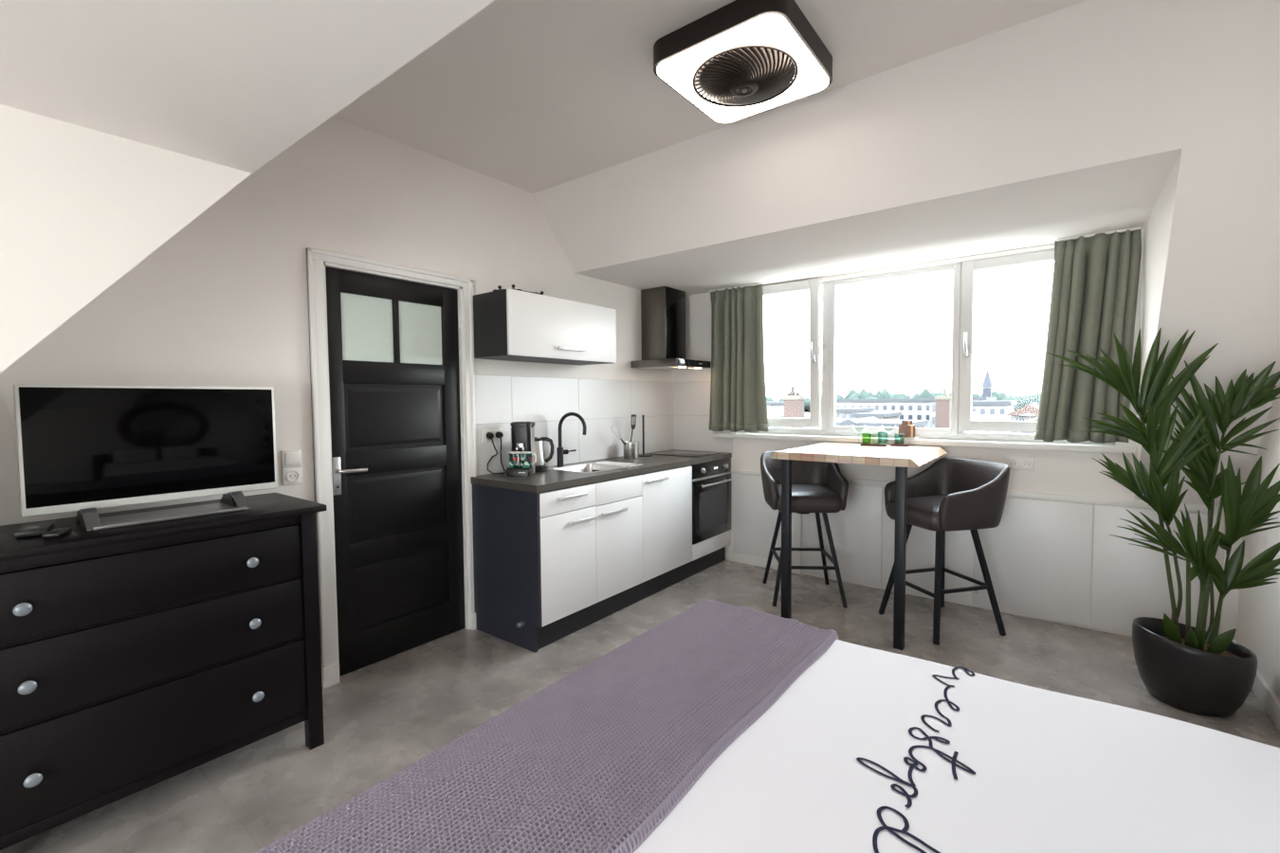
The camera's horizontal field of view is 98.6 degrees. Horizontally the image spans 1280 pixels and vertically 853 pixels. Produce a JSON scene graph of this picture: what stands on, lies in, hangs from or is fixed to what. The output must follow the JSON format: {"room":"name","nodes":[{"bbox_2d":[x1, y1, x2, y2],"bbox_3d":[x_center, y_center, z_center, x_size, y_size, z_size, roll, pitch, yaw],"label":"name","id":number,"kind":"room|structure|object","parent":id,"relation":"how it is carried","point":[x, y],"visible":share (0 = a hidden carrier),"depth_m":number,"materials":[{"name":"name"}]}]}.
{"room":"studio apartment","nodes":[
{"label":"studio apartment","id":0,"kind":"room"},
{"bbox_2d":[0,104,251,373],"bbox_3d":[-2.570,0.237,0.867,0.756,2.250,3.260,2,3,38],"label":"wall","id":1,"kind":"structure","parent":0,"point":[81,208],"depth_m":1.52,"materials":[{"name":"paint"}]},
{"bbox_2d":[0,116,673,583],"bbox_3d":[-1.727,-0.197,2.494,0.129,2.950,6.900,2,3,38],"label":"wall","id":2,"kind":"structure","parent":0,"point":[222,301],"depth_m":2.61,"materials":[{"name":"paint"}]},
{"bbox_2d":[281,449,301,468],"bbox_3d":[-1.614,0.149,2.551,0.015,0.080,0.081,2,3,38],"label":"light switch","id":3,"kind":"object","parent":2,"relation":"attached to","point":[289,458],"visible":1,"depth_m":2.54,"materials":[{"name":"white plastic"}]},
{"bbox_2d":[281,466,302,485],"bbox_3d":[-1.614,0.229,2.555,0.014,0.079,0.081,2,3,38],"label":"wall socket","id":4,"kind":"object","parent":2,"relation":"attached to","point":[290,475],"visible":1,"depth_m":2.55,"materials":[{"name":"white plastic"}]},
{"bbox_2d":[305,247,476,689],"bbox_3d":[-1.321,0.195,3.017,0.154,2.112,0.908,2,3,38],"label":"door frame","id":5,"kind":"structure","parent":2,"relation":"attached to","point":[318,260],"depth_m":2.69,"materials":[{"name":"white paint"}]},
{"bbox_2d":[325,267,465,676],"bbox_3d":[-1.285,0.226,3.007,0.108,2.039,0.756,2,3,38],"label":"door","id":6,"kind":"structure","parent":2,"relation":"in","point":[396,428],"depth_m":2.98,"materials":[{"name":"black paint"}]},
{"bbox_2d":[481,428,502,442],"bbox_3d":[-0.919,0.055,3.437,0.014,0.082,0.153,2,3,38],"label":"wall socket","id":7,"kind":"object","parent":2,"relation":"attached to","point":[493,430],"visible":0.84,"depth_m":3.42,"materials":[{"name":"white plastic"}]},
{"bbox_2d":[486,432,504,474],"bbox_3d":[-0.901,0.165,3.415,0.105,0.260,0.059,-2,3,-22],"label":"plug","id":8,"kind":"object","parent":7,"relation":"attached to","point":[489,435],"visible":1,"depth_m":3.39,"materials":[{"name":"black plastic"}]},
{"bbox_2d":[495,431,506,471],"bbox_3d":[-0.864,0.163,3.477,0.092,0.262,0.038,-3,4,-44],"label":"plug","id":9,"kind":"object","parent":7,"relation":"attached to","point":[498,434],"visible":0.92,"depth_m":3.45,"materials":[{"name":"black plastic"}]},
{"bbox_2d":[473,288,616,365],"bbox_3d":[-0.580,-0.614,3.567,0.381,0.373,0.938,2,3,38],"label":"upper cabinet","id":10,"kind":"object","parent":2,"relation":"attached to","point":[509,324],"visible":1,"depth_m":3.31,"materials":[{"name":"white paint"}]},
{"bbox_2d":[493,284,543,294],"bbox_3d":[-0.704,-0.803,3.229,0.306,0.038,0.105,-2,3,-26],"label":"ornament","id":11,"kind":"object","parent":10,"relation":"on","point":[513,285],"visible":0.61,"depth_m":3.20,"materials":[{"name":"black plastic"}]},
{"bbox_2d":[631,286,710,370],"bbox_3d":[0.256,-0.814,4.574,0.467,0.666,0.507,2,3,38],"label":"hood","id":12,"kind":"object","parent":2,"relation":"attached to","point":[663,308],"visible":1,"depth_m":4.56,"materials":[{"name":"metal"}]},
{"bbox_2d":[0,0,1279,506],"bbox_3d":[-0.252,-0.475,1.317,3.850,2.143,6.860,2,3,38],"label":"ceiling","id":13,"kind":"structure","parent":0,"point":[941,129],"depth_m":2.22,"materials":[{"name":"paint"}]},
{"bbox_2d":[708,283,767,432],"bbox_3d":[0.803,-0.553,4.553,0.553,1.196,0.106,2,3,38],"label":"curtain","id":14,"kind":"object","parent":13,"relation":"hanging from","point":[738,388],"visible":1,"depth_m":4.53,"materials":[{"name":"green fabric"}]},
{"bbox_2d":[653,0,832,123],"bbox_3d":[0.421,-1.424,2.218,0.552,0.143,0.590,2,3,38],"label":"lamp","id":15,"kind":"object","parent":13,"relation":"attached to","point":[741,59],"visible":1,"depth_m":2.10,"materials":[{"name":"white plastic"}]},
{"bbox_2d":[694,47,795,105],"bbox_3d":[0.421,-1.387,2.220,0.394,0.052,0.394,2,3,38],"label":"fan grille","id":16,"kind":"object","parent":15,"relation":"attached to","point":[730,77],"depth_m":2.16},
{"bbox_2d":[1034,226,1141,443],"bbox_3d":[2.578,-0.503,3.186,0.457,1.196,0.092,2,4,40],"label":"curtain","id":17,"kind":"object","parent":13,"relation":"hanging from","point":[1095,283],"visible":0.89,"depth_m":3.17,"materials":[{"name":"green fabric"}]},
{"bbox_2d":[0,559,1279,852],"bbox_3d":[-0.275,1.370,1.396,4.000,0.100,7.000,2,3,38],"label":"floor","id":18,"kind":"structure","parent":0,"point":[381,718],"depth_m":2.62,"materials":[{"name":"concrete"}]},
{"bbox_2d":[0,493,326,850],"bbox_3d":[-1.774,0.817,1.947,0.517,0.978,1.071,2,3,38],"label":"dresser","id":19,"kind":"object","parent":18,"relation":"on","point":[134,659],"visible":1,"depth_m":1.80,"materials":[{"name":"black wood"}]},
{"bbox_2d":[14,522,54,538],"bbox_3d":[-1.901,0.326,1.729,0.070,0.022,0.130,-3,4,-40],"label":"box","id":20,"kind":"object","parent":19,"relation":"on","point":[31,530],"visible":0.94,"depth_m":1.69,"materials":[{"name":"black plastic"}]},
{"bbox_2d":[41,527,71,538],"bbox_3d":[-1.806,0.328,1.705,0.040,0.016,0.090,-2,3,-27],"label":"remote control","id":21,"kind":"object","parent":19,"relation":"on","point":[58,532],"visible":1,"depth_m":1.68,"materials":[{"name":"black plastic"}]},
{"bbox_2d":[13,384,277,530],"bbox_3d":[-1.717,0.087,1.999,0.262,0.470,0.716,2,3,38],"label":"television","id":22,"kind":"object","parent":19,"relation":"on","point":[84,449],"visible":1,"depth_m":1.95,"materials":[{"name":"silver metal"}]},
{"bbox_2d":[471,469,642,653],"bbox_3d":[-0.490,0.776,3.528,0.626,0.889,0.936,2,3,38],"label":"base cabinet","id":23,"kind":"object","parent":18,"relation":"on","point":[540,559],"visible":0.97,"depth_m":3.21,"materials":[{"name":"white paint"}]},
{"bbox_2d":[516,621,525,627],"bbox_3d":[-0.664,1.102,3.064,0.028,0.028,0.040,2,3,38],"label":"door stop","id":24,"kind":"object","parent":23,"relation":"attached to","point":[521,624],"visible":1,"depth_m":3.05,"materials":[{"name":"grey metal"}]},
{"bbox_2d":[470,449,731,493],"bbox_3d":[-0.126,0.285,4.007,0.605,0.040,2.192,2,3,38],"label":"countertop","id":25,"kind":"structure","parent":23,"relation":"on","point":[549,480],"depth_m":3.43,"materials":[{"name":"stone"}]},
{"bbox_2d":[506,421,534,476],"bbox_3d":[-0.733,0.135,3.414,0.146,0.325,0.199,0,3,4],"label":"coffee machine","id":26,"kind":"object","parent":25,"relation":"on","point":[522,433],"visible":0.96,"depth_m":3.39,"materials":[{"name":"black plastic"}]},
{"bbox_2d":[509,451,520,468],"bbox_3d":[-0.763,0.202,3.344,0.071,0.096,0.092,-1,3,-2],"label":"mug","id":27,"kind":"object","parent":26,"relation":"on","point":[514,456],"visible":0.98,"depth_m":3.32,"materials":[{"name":"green ceramic"}]},
{"bbox_2d":[506,466,532,476],"bbox_3d":[-0.735,0.275,3.371,0.146,0.050,0.098,0,3,4],"label":"drip tray","id":28,"kind":"object","parent":26,"relation":"on","point":[510,472],"depth_m":3.32,"materials":[{"name":"black plastic"}]},
{"bbox_2d":[520,451,536,468],"bbox_3d":[-0.682,0.201,3.349,0.092,0.096,0.071,-2,3,-27],"label":"mug","id":29,"kind":"object","parent":26,"relation":"on","point":[525,456],"visible":1,"depth_m":3.32,"materials":[{"name":"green ceramic"}]},
{"bbox_2d":[534,437,554,472],"bbox_3d":[-0.667,0.178,3.594,0.183,0.221,0.145,-2,3,-30],"label":"kettle","id":30,"kind":"object","parent":25,"relation":"on","point":[539,451],"visible":0.57,"depth_m":3.55,"materials":[{"name":"silver metal"}]},
{"bbox_2d":[556,412,586,467],"bbox_3d":[-0.472,0.090,3.763,0.149,0.377,0.206,-2,3,-32],"label":"tap","id":31,"kind":"object","parent":25,"relation":"on","point":[560,451],"visible":1,"depth_m":3.79,"materials":[{"name":"black metal"}]},
{"bbox_2d":[556,447,564,467],"bbox_3d":[-0.552,0.209,3.809,0.054,0.136,0.054,2,3,38],"label":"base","id":32,"kind":"object","parent":31,"relation":"attached to","point":[559,450],"depth_m":3.79,"materials":[{"name":"black metal"}]},
{"bbox_2d":[548,460,640,473],"bbox_3d":[-0.302,0.354,3.784,0.394,0.161,0.587,2,3,38],"label":"sink","id":33,"kind":"object","parent":25,"relation":"in","point":[604,466],"visible":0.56,"depth_m":3.89,"materials":[{"name":"metal"}]},
{"bbox_2d":[623,441,639,458],"bbox_3d":[-0.069,0.185,4.345,0.120,0.127,0.120,2,3,38],"label":"utensil holder","id":34,"kind":"object","parent":25,"relation":"on","point":[630,449],"visible":1,"depth_m":4.29,"materials":[{"name":"metal"}]},
{"bbox_2d":[610,425,625,445],"bbox_3d":[-0.146,0.105,4.284,0.046,0.232,0.223,2,3,38],"label":"whisk","id":35,"kind":"object","parent":34,"relation":"in","point":[618,437],"visible":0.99,"depth_m":4.25,"materials":[{"name":"silver metal"}]},
{"bbox_2d":[629,414,636,442],"bbox_3d":[-0.060,0.069,4.369,0.090,0.328,0.019,-3,4,-43],"label":"spatula","id":36,"kind":"object","parent":34,"relation":"in","point":[632,423],"visible":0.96,"depth_m":4.37,"materials":[{"name":"black plastic"}]},
{"bbox_2d":[639,415,652,457],"bbox_3d":[0.028,0.073,4.483,0.144,0.335,0.144,2,3,38],"label":"paper towel holder","id":37,"kind":"object","parent":25,"relation":"on","point":[643,416],"visible":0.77,"depth_m":4.47,"materials":[{"name":"black plastic"}]},
{"bbox_2d":[650,450,719,457],"bbox_3d":[0.375,0.228,4.630,0.467,0.006,0.380,2,3,38],"label":"induction hob","id":38,"kind":"object","parent":25,"relation":"in","point":[695,454],"visible":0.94,"depth_m":4.60,"materials":[{"name":"black glass"}]},
{"bbox_2d":[537,547,724,650],"bbox_3d":[0.071,1.127,3.906,0.018,0.143,2.145,2,3,38],"label":"plinth","id":39,"kind":"object","parent":18,"relation":"on","point":[547,634],"visible":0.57,"depth_m":3.63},
{"bbox_2d":[640,465,692,582],"bbox_3d":[-0.012,0.671,4.140,0.620,0.741,0.619,2,3,38],"label":"base cabinet","id":40,"kind":"object","parent":18,"relation":"on","point":[667,493],"visible":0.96,"depth_m":3.95,"materials":[{"name":"white paint"}]},
{"bbox_2d":[692,530,731,561],"bbox_3d":[0.355,0.645,4.642,0.590,0.742,0.620,2,3,38],"label":"base cabinet","id":41,"kind":"object","parent":18,"relation":"on","point":[701,549],"visible":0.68,"depth_m":4.45,"materials":[{"name":"white paint"}]},
{"bbox_2d":[690,457,731,545],"bbox_3d":[0.392,0.583,4.610,0.604,0.614,0.612,2,3,38],"label":"oven","id":42,"kind":"object","parent":41,"relation":"in","point":[711,481],"visible":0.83,"depth_m":4.42,"materials":[{"name":"black glass"}]},
{"bbox_2d":[760,451,848,608],"bbox_3d":[1.148,0.694,3.905,0.549,1.000,0.550,0,3,5],"label":"bar stool","id":43,"kind":"object","parent":18,"relation":"on","point":[817,487],"visible":0.85,"depth_m":3.80,"materials":[{"name":"brown leather"}]},
{"bbox_2d":[770,442,948,650],"bbox_3d":[1.446,0.673,3.584,0.846,1.058,0.946,2,3,38],"label":"bar table","id":44,"kind":"object","parent":18,"relation":"on","point":[903,458],"visible":0.96,"depth_m":3.23,"materials":[{"name":"brown wood"}]},
{"bbox_2d":[859,442,886,446],"bbox_3d":[1.615,0.125,3.808,0.170,0.011,0.110,1,3,28],"label":"serving tray","id":45,"kind":"object","parent":44,"relation":"on","point":[862,444],"visible":0.99,"depth_m":3.79,"materials":[{"name":"brown wood"}]},
{"bbox_2d":[890,443,909,446],"bbox_3d":[1.783,0.125,3.780,0.120,0.011,0.100,1,3,28],"label":"serving tray","id":46,"kind":"object","parent":44,"relation":"on","point":[896,445],"visible":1,"depth_m":3.74,"materials":[{"name":"brown wood"}]},
{"bbox_2d":[878,457,1009,645],"bbox_3d":[1.857,0.714,3.355,0.550,1.000,0.549,-1,3,-14],"label":"bar stool","id":47,"kind":"object","parent":18,"relation":"on","point":[951,494],"visible":0.95,"depth_m":3.22,"materials":[{"name":"black leather"}]},
{"bbox_2d":[633,640,1279,852],"bbox_3d":[0.499,0.942,1.105,1.977,0.770,2.080,2,3,38],"label":"bed","id":48,"kind":"object","parent":18,"relation":"on","point":[868,750],"visible":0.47,"depth_m":1.28,"materials":[{"name":"fabric"}]},
{"bbox_2d":[254,599,838,852],"bbox_3d":[-0.015,0.892,1.576,0.619,0.231,1.801,2,3,38],"label":"throw blanket","id":49,"kind":"object","parent":48,"relation":"on","point":[594,760],"visible":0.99,"depth_m":1.34,"materials":[{"name":"purple fabric"}]},
{"bbox_2d":[1046,328,1279,717],"bbox_3d":[2.346,0.400,2.526,0.803,1.690,0.481,2,3,38],"label":"potted palm","id":50,"kind":"object","parent":18,"relation":"on","point":[1186,667],"visible":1,"depth_m":2.42,"materials":[{"name":"plant"}]},
{"bbox_2d":[1132,617,1257,717],"bbox_3d":[2.490,1.083,2.491,0.400,0.326,0.400,2,3,38],"label":"pot","id":51,"kind":"object","parent":18,"relation":"on","point":[1211,674],"depth_m":2.39,"materials":[{"name":"black ceramic"}]},
{"bbox_2d":[672,229,1224,637],"bbox_3d":[1.787,0.000,3.986,3.850,2.360,0.149,2,3,38],"label":"wall","id":52,"kind":"structure","parent":0,"point":[1069,473],"depth_m":3.97,"materials":[{"name":"paint"}]},
{"bbox_2d":[725,550,801,574],"bbox_3d":[1.007,1.122,4.553,0.672,0.078,0.018,2,3,38],"label":"baseboard","id":53,"kind":"structure","parent":52,"relation":"attached to","point":[743,558],"depth_m":4.59,"materials":[{"name":"white paint"}]},
{"bbox_2d":[732,474,801,564],"bbox_3d":[1.034,0.747,4.516,0.595,0.670,0.012,2,3,38],"label":"wall panel","id":54,"kind":"object","parent":52,"relation":"attached to","point":[754,521],"visible":0.76,"depth_m":4.57,"materials":[{"name":"white paint"}]},
{"bbox_2d":[801,484,882,586],"bbox_3d":[1.510,0.792,4.151,0.593,0.730,0.014,2,3,38],"label":"wall panel","id":55,"kind":"object","parent":52,"relation":"in","point":[856,531],"depth_m":4.08,"materials":[{"name":"white paint"}]},
{"bbox_2d":[713,432,1136,454],"bbox_3d":[1.741,0.101,3.952,2.713,0.038,0.137,2,3,38],"label":"window sill","id":56,"kind":"structure","parent":52,"relation":"attached to","point":[1082,448],"depth_m":3.65,"materials":[{"name":"white paint"}]},
{"bbox_2d":[898,437,917,439],"bbox_3d":[1.865,0.080,3.828,0.124,0.014,0.124,2,3,38],"label":"saucer","id":57,"kind":"object","parent":56,"relation":"on","point":[899,437],"visible":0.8,"depth_m":3.79,"materials":[{"name":"white ceramic"}]},
{"bbox_2d":[898,420,915,438],"bbox_3d":[1.859,0.018,3.832,0.056,0.122,0.096,-1,3,-14],"label":"pillar candles","id":58,"kind":"object","parent":57,"relation":"on","point":[906,429],"visible":0.97,"depth_m":3.81,"materials":[{"name":"brown wax"}]},
{"bbox_2d":[735,243,1115,444],"bbox_3d":[1.783,-0.523,3.937,2.480,1.214,0.177,2,3,38],"label":"window","id":59,"kind":"structure","parent":52,"relation":"in","point":[963,285],"depth_m":3.79,"materials":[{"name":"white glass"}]},
{"bbox_2d":[881,487,973,604],"bbox_3d":[1.974,0.805,3.794,0.566,0.730,0.014,2,3,38],"label":"wall panel","id":60,"kind":"object","parent":52,"relation":"in","point":[921,544],"depth_m":3.78,"materials":[{"name":"white paint"}]},
{"bbox_2d":[732,469,1224,513],"bbox_3d":[1.965,0.414,3.778,2.964,0.035,0.016,2,3,38],"label":"trim","id":61,"kind":"structure","parent":52,"relation":"attached to","point":[1089,500],"depth_m":3.30,"materials":[{"name":"white paint"}]},
{"bbox_2d":[1005,457,1034,471],"bbox_3d":[2.382,0.233,3.448,0.145,0.079,0.014,2,3,38],"label":"wall socket","id":62,"kind":"object","parent":52,"relation":"attached to","point":[1014,463],"visible":0.96,"depth_m":3.44,"materials":[{"name":"white plastic"}]},
{"bbox_2d":[973,497,1093,626],"bbox_3d":[2.435,0.819,3.436,0.590,0.730,0.020,2,3,38],"label":"wall panel","id":63,"kind":"object","parent":52,"relation":"in","point":[1038,556],"depth_m":3.40,"materials":[{"name":"white paint"}]},
{"bbox_2d":[1090,505,1217,635],"bbox_3d":[2.875,0.831,3.101,0.504,0.730,0.014,2,3,38],"label":"wall panel","id":64,"kind":"object","parent":52,"relation":"in","point":[1129,582],"depth_m":3.15,"materials":[{"name":"white paint"}]},
{"bbox_2d":[1219,514,1241,640],"bbox_3d":[3.111,0.793,2.900,0.060,0.657,0.040,2,3,38],"label":"trim","id":65,"kind":"structure","parent":52,"relation":"attached to","point":[1229,617],"depth_m":2.89,"materials":[{"name":"white paint"}]},
{"bbox_2d":[1133,145,1196,499],"bbox_3d":[2.503,-0.252,2.631,0.090,1.720,1.399,2,3,38],"label":"wall","id":66,"kind":"structure","parent":0,"point":[1157,231],"depth_m":2.61,"materials":[{"name":"paint"}]},
{"bbox_2d":[1236,378,1279,701],"bbox_3d":[1.204,-0.114,0.240,0.120,2.950,6.900,2,3,38],"label":"wall","id":67,"kind":"structure","parent":0,"point":[1258,621],"depth_m":2.50,"materials":[{"name":"paint"}]},
{"bbox_2d":[1232,640,1279,732],"bbox_3d":[1.132,1.310,0.309,0.016,0.100,6.600,2,3,38],"label":"baseboard","id":68,"kind":"structure","parent":67,"relation":"attached to","point":[1269,701],"depth_m":2.40,"materials":[{"name":"white paint"}]},
{"label":"outside","id":69,"kind":"structure","parent":0,"visible":0},
{"bbox_2d":[804,411,820,428],"bbox_3d":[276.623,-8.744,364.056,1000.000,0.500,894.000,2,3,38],"label":"ground","id":70,"kind":"structure","parent":69,"point":[806,413],"depth_m":330.06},
{"bbox_2d":[767,402,784,418],"bbox_3d":[15.442,1.556,78.122,11.500,10.050,10.500,2,3,38],"label":"apartment block","id":71,"kind":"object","parent":70,"relation":"on","point":[776,410],"visible":0.02,"depth_m":71.82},
{"bbox_2d":[768,415,805,427],"bbox_3d":[17.485,2.732,67.193,5.561,8.697,4.210,0,3,18],"label":"broad tree","id":72,"kind":"object","parent":70,"relation":"on","point":[783,415],"visible":0.02,"depth_m":65.65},
{"bbox_2d":[820,407,874,428],"bbox_3d":[21.758,2.772,58.158,3.900,9.400,6.500,2,3,38],"label":"apartment block","id":73,"kind":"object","parent":70,"relation":"on","point":[842,413],"visible":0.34,"depth_m":55.28,"materials":[{"name":"white paint"}]},
{"bbox_2d":[836,416,879,426],"bbox_3d":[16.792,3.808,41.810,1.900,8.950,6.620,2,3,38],"label":"house","id":74,"kind":"structure","parent":70,"relation":"on","point":[850,422],"depth_m":39.38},
{"bbox_2d":[851,412,901,420],"bbox_3d":[23.393,3.136,54.390,3.100,9.000,6.500,2,3,38],"label":"apartment block","id":75,"kind":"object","parent":70,"relation":"on","point":[880,415],"visible":0.2,"depth_m":52.13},
{"bbox_2d":[836,398,929,428],"bbox_3d":[32.066,1.637,70.372,11.700,10.350,10.500,2,3,38],"label":"apartment block","id":76,"kind":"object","parent":70,"relation":"on","point":[910,409],"visible":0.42,"depth_m":65.01,"materials":[{"name":"white paint"}]},
{"bbox_2d":[857,420,928,427],"bbox_3d":[17.758,4.028,38.563,3.100,8.800,6.500,2,3,38],"label":"house","id":77,"kind":"structure","parent":70,"relation":"on","point":[877,423],"depth_m":36.69,"materials":[{"name":"white"}]},
{"bbox_2d":[766,387,1041,411],"bbox_3d":[178.643,-19.818,423.221,442.519,20.788,110.772,2,3,38],"label":"tree belt","id":78,"kind":"object","parent":70,"relation":"on","point":[925,393],"visible":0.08,"depth_m":383.91,"materials":[{"name":"green plant"}]},
{"bbox_2d":[926,397,996,428],"bbox_3d":[35.302,2.035,60.319,5.300,10.450,10.500,2,3,38],"label":"apartment block","id":79,"kind":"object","parent":70,"relation":"on","point":[932,402],"visible":0.14,"depth_m":57.40,"materials":[{"name":"white paint"}]},
{"bbox_2d":[966,411,988,432],"bbox_3d":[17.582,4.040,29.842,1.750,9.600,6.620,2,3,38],"label":"house","id":80,"kind":"structure","parent":70,"relation":"on","point":[976,416],"depth_m":30.19,"materials":[{"name":"white"}]},
{"bbox_2d":[981,369,993,397],"bbox_3d":[133.189,-11.299,211.242,4.100,21.300,4.100,2,3,38],"label":"tower","id":81,"kind":"structure","parent":70,"relation":"on","point":[987,386],"depth_m":210.06,"materials":[{"name":"blue stone"}]},
{"bbox_2d":[971,401,1017,433],"bbox_3d":[31.628,2.715,50.234,4.000,10.100,8.000,2,3,38],"label":"house","id":82,"kind":"structure","parent":70,"relation":"on","point":[992,411],"depth_m":46.64,"materials":[{"name":"white paint"}]},
{"bbox_2d":[1006,403,1039,433],"bbox_3d":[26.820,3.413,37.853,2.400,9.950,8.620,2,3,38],"label":"house","id":83,"kind":"structure","parent":70,"relation":"on","point":[1029,411],"depth_m":34.48,"materials":[{"name":"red tile"}]},
{"bbox_2d":[1005,394,1040,411],"bbox_3d":[113.373,-3.597,156.734,16.103,11.366,15.456,2,3,38],"label":"broad tree","id":84,"kind":"object","parent":70,"relation":"on","point":[1022,401],"visible":0.17,"depth_m":156.60,"materials":[{"name":"green plant"}]},
{"bbox_2d":[1018,417,1037,434],"bbox_3d":[22.437,4.034,30.208,3.200,9.500,7.120,2,3,38],"label":"house","id":85,"kind":"structure","parent":70,"relation":"on","point":[1035,418],"depth_m":27.97,"materials":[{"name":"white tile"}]},
{"bbox_3d":[5.362,5.454,18.927,5.800,8.000,4.520,2,3,38],"label":"house","id":86,"kind":"object","parent":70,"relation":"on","visible":0},
{"bbox_2d":[782,386,805,428],"bbox_3d":[4.885,0.776,17.478,0.540,4.090,0.540,2,3,38],"label":"chimney","id":87,"kind":"object","parent":86,"relation":"on","point":[794,404],"visible":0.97,"depth_m":17.24,"materials":[{"name":"brick"}]},
{"bbox_2d":[789,386,795,395],"bbox_3d":[4.830,-1.123,17.419,0.170,0.290,0.170,2,3,38],"label":"pot","id":88,"kind":"object","parent":87,"relation":"on","point":[792,393],"depth_m":17.37,"materials":[{"name":"brick"}]},
{"bbox_3d":[11.171,5.315,20.888,5.800,8.000,4.520,2,3,38],"label":"house","id":89,"kind":"object","parent":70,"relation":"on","visible":0},
{"bbox_2d":[934,388,950,428],"bbox_3d":[10.694,0.676,19.441,0.480,4.010,0.480,2,3,38],"label":"chimney","id":90,"kind":"object","parent":89,"relation":"on","point":[943,402],"visible":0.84,"depth_m":19.23,"materials":[{"name":"brick"}]},
{"bbox_2d":[941,388,946,396],"bbox_3d":[10.695,-1.201,19.340,0.150,0.250,0.146,2,3,38],"label":"pot","id":91,"kind":"object","parent":90,"relation":"on","point":[943,390],"depth_m":19.29,"materials":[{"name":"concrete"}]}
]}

